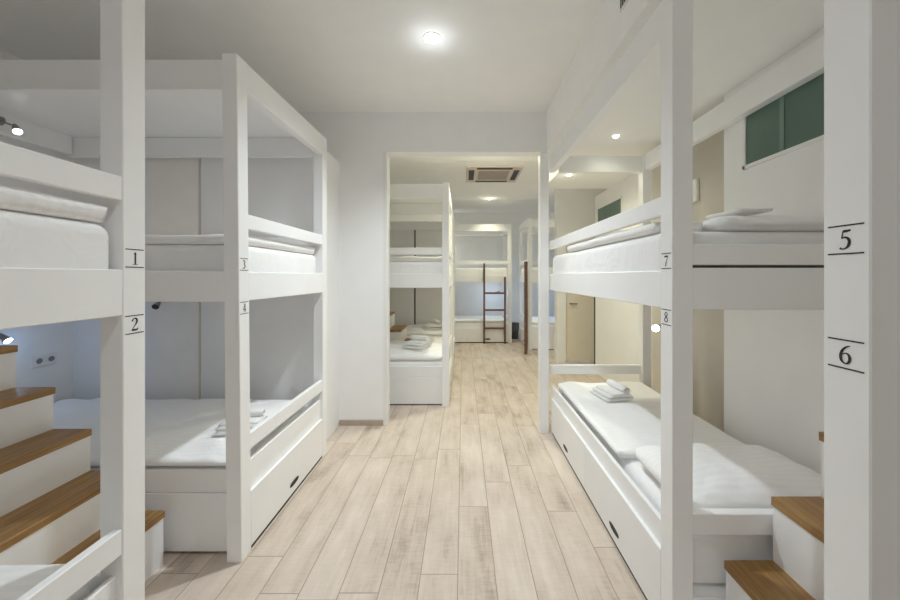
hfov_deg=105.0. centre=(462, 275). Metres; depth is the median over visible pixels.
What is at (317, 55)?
ceiling
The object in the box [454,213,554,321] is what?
wall
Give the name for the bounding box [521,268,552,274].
mattress
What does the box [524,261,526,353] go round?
ladder
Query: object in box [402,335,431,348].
towel
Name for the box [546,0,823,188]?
ceiling
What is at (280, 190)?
wall niche
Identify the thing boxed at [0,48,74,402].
wall
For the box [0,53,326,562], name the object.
bunk bed
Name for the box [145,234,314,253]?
duvet
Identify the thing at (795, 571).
stairs
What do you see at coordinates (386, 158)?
door frame
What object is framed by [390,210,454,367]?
bunk bed
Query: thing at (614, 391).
towel
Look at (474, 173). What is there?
ceiling vent
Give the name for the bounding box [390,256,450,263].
duvet
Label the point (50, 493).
stairs
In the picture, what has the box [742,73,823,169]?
window
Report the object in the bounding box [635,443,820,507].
blanket
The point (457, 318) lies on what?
duvet
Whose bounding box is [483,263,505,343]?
ladder
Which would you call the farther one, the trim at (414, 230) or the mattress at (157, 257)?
the trim at (414, 230)
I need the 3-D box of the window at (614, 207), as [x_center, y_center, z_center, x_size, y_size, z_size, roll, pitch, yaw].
[2.089,-0.830,4.890,0.062,0.420,0.820,0,0,0]
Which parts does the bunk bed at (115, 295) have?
guard rail, guard rail, panel, post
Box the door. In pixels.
[566,244,593,360]
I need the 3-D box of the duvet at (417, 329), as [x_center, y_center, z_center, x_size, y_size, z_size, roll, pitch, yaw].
[-1.194,0.953,6.186,1.939,0.092,0.941,0,0,0]
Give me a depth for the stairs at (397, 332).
5.30 m
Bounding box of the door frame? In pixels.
[383,152,389,424]
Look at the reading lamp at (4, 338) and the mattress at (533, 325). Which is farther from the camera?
the mattress at (533, 325)
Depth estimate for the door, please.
5.99 m
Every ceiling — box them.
[0,0,602,212]
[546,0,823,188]
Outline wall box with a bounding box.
[693,178,698,202]
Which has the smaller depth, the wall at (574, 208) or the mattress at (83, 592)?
the mattress at (83, 592)
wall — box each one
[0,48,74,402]
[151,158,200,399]
[298,112,545,425]
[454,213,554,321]
[555,189,606,362]
[595,170,651,388]
[724,28,823,474]
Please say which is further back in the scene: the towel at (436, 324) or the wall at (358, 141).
the towel at (436, 324)
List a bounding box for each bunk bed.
[0,0,144,599]
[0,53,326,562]
[390,183,451,406]
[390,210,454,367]
[455,224,511,342]
[519,218,554,349]
[538,0,823,599]
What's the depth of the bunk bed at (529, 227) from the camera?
7.02 m
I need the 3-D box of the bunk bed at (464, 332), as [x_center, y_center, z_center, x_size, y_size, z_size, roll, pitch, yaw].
[0.098,0.168,8.197,1.985,2.665,0.957,0,0,0]
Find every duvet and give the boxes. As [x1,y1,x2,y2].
[0,184,107,222]
[0,564,64,599]
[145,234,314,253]
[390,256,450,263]
[390,338,441,359]
[407,324,441,335]
[455,316,503,321]
[532,316,554,323]
[567,222,702,251]
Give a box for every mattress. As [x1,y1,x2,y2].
[0,210,108,268]
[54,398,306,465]
[66,583,89,599]
[90,405,309,467]
[145,245,315,272]
[390,261,450,273]
[390,360,441,365]
[407,336,441,338]
[455,268,506,274]
[455,321,506,322]
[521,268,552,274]
[532,324,554,326]
[553,232,823,273]
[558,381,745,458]
[562,391,772,582]
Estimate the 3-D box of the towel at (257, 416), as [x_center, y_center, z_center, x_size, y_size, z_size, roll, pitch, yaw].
[-1.429,0.930,2.229,0.248,0.093,0.202,0,0,-10]
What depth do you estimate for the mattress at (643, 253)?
1.65 m
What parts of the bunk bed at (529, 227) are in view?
post, drawer, post, guard rail, panel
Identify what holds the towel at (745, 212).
on the pillow
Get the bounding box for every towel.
[214,409,267,434]
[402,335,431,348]
[422,319,441,329]
[590,379,633,401]
[706,208,772,218]
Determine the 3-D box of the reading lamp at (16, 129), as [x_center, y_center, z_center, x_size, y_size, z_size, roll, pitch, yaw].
[-3.166,-1.051,2.412,0.138,0.115,0.062,0,0,-11]
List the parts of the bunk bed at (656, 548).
post, drawer, rail, guard rail, handle, drawer, post, post, panel, rail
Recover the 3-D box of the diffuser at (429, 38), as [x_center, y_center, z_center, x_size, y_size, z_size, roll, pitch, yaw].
[-0.215,-1.639,2.390,0.100,0.015,0.100,0,0,0]
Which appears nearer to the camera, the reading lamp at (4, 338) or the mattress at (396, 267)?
the reading lamp at (4, 338)
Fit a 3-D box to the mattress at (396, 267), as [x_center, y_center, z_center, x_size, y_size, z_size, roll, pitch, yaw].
[-1.208,-0.040,4.516,2.064,0.264,0.953,0,0,0]
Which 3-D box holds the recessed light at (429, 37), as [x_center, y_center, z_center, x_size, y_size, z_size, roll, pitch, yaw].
[-0.215,-1.640,2.390,0.135,0.018,0.135,0,0,0]
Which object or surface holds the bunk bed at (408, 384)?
on the floor
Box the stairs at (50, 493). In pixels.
[0,345,164,580]
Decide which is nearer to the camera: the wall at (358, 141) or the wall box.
the wall box
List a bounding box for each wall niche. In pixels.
[73,151,338,438]
[390,230,441,324]
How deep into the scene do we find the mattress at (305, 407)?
2.15 m
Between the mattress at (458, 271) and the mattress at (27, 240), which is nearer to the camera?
the mattress at (27, 240)
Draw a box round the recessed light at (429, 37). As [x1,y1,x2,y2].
[422,31,441,44]
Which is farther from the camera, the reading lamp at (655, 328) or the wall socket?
the reading lamp at (655, 328)
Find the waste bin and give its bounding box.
[512,322,518,338]
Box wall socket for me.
[31,352,56,367]
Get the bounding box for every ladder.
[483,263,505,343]
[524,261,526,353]
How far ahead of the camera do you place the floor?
2.12 m
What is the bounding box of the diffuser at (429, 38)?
[425,34,438,43]
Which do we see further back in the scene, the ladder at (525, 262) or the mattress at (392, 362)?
the ladder at (525, 262)
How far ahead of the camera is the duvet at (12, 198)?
0.98 m
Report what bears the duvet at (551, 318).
on the mattress at (533, 325)
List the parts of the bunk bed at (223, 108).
canopy panel, panel, post, guard rail, guard rail, guard rail, drawer, handle, post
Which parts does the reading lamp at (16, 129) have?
wall plate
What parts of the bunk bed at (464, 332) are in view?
drawer, guard rail, drawer, post, post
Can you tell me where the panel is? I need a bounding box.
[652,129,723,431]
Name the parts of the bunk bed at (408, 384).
guard rail, panel, canopy panel, post, post, guard rail, drawer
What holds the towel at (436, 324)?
on the duvet at (417, 329)
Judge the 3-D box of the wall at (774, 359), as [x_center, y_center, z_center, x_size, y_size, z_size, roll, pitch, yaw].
[2.100,0.130,-0.110,0.600,2.740,4.980,0,0,0]
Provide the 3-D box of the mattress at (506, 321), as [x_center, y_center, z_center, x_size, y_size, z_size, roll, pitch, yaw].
[0.120,1.175,8.197,1.840,0.245,0.770,0,0,0]
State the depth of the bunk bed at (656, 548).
1.45 m
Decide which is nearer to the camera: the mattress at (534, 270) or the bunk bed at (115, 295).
the bunk bed at (115, 295)
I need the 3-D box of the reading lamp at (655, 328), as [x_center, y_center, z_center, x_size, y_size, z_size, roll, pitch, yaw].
[1.999,0.530,3.534,0.149,0.077,0.074,0,0,-35]
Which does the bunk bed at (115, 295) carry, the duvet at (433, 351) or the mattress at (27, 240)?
the mattress at (27, 240)
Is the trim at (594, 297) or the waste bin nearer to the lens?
the trim at (594, 297)
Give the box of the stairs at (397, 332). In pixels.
[390,311,410,340]
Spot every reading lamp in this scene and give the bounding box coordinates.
[0,117,22,134]
[0,333,12,343]
[151,302,160,309]
[651,324,660,331]
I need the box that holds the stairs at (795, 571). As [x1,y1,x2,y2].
[724,432,823,599]
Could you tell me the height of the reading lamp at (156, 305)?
0.103 m
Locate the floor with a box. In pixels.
[145,334,645,599]
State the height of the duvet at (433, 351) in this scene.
0.122 m
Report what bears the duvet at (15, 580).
on the mattress at (83, 592)
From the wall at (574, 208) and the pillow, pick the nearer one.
the pillow
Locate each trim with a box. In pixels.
[414,230,415,324]
[594,297,594,363]
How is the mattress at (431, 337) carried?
on the bunk bed at (397, 222)
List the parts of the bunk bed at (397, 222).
post, post, drawer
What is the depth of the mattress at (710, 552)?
1.43 m
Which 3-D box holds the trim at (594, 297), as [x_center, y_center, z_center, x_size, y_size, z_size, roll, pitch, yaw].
[2.081,0.610,5.416,0.038,1.720,0.028,0,0,0]
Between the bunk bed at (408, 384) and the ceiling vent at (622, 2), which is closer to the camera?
the ceiling vent at (622, 2)
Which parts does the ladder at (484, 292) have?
rail, rail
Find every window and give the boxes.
[597,196,621,221]
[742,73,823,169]
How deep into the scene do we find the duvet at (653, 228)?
1.85 m
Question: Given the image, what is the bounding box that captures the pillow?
[702,214,823,231]
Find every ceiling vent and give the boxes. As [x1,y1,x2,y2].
[466,165,523,181]
[620,0,627,12]
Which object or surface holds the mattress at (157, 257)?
on the bunk bed at (223, 108)
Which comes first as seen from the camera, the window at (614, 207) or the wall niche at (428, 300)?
the window at (614, 207)
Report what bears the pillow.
on the mattress at (643, 253)

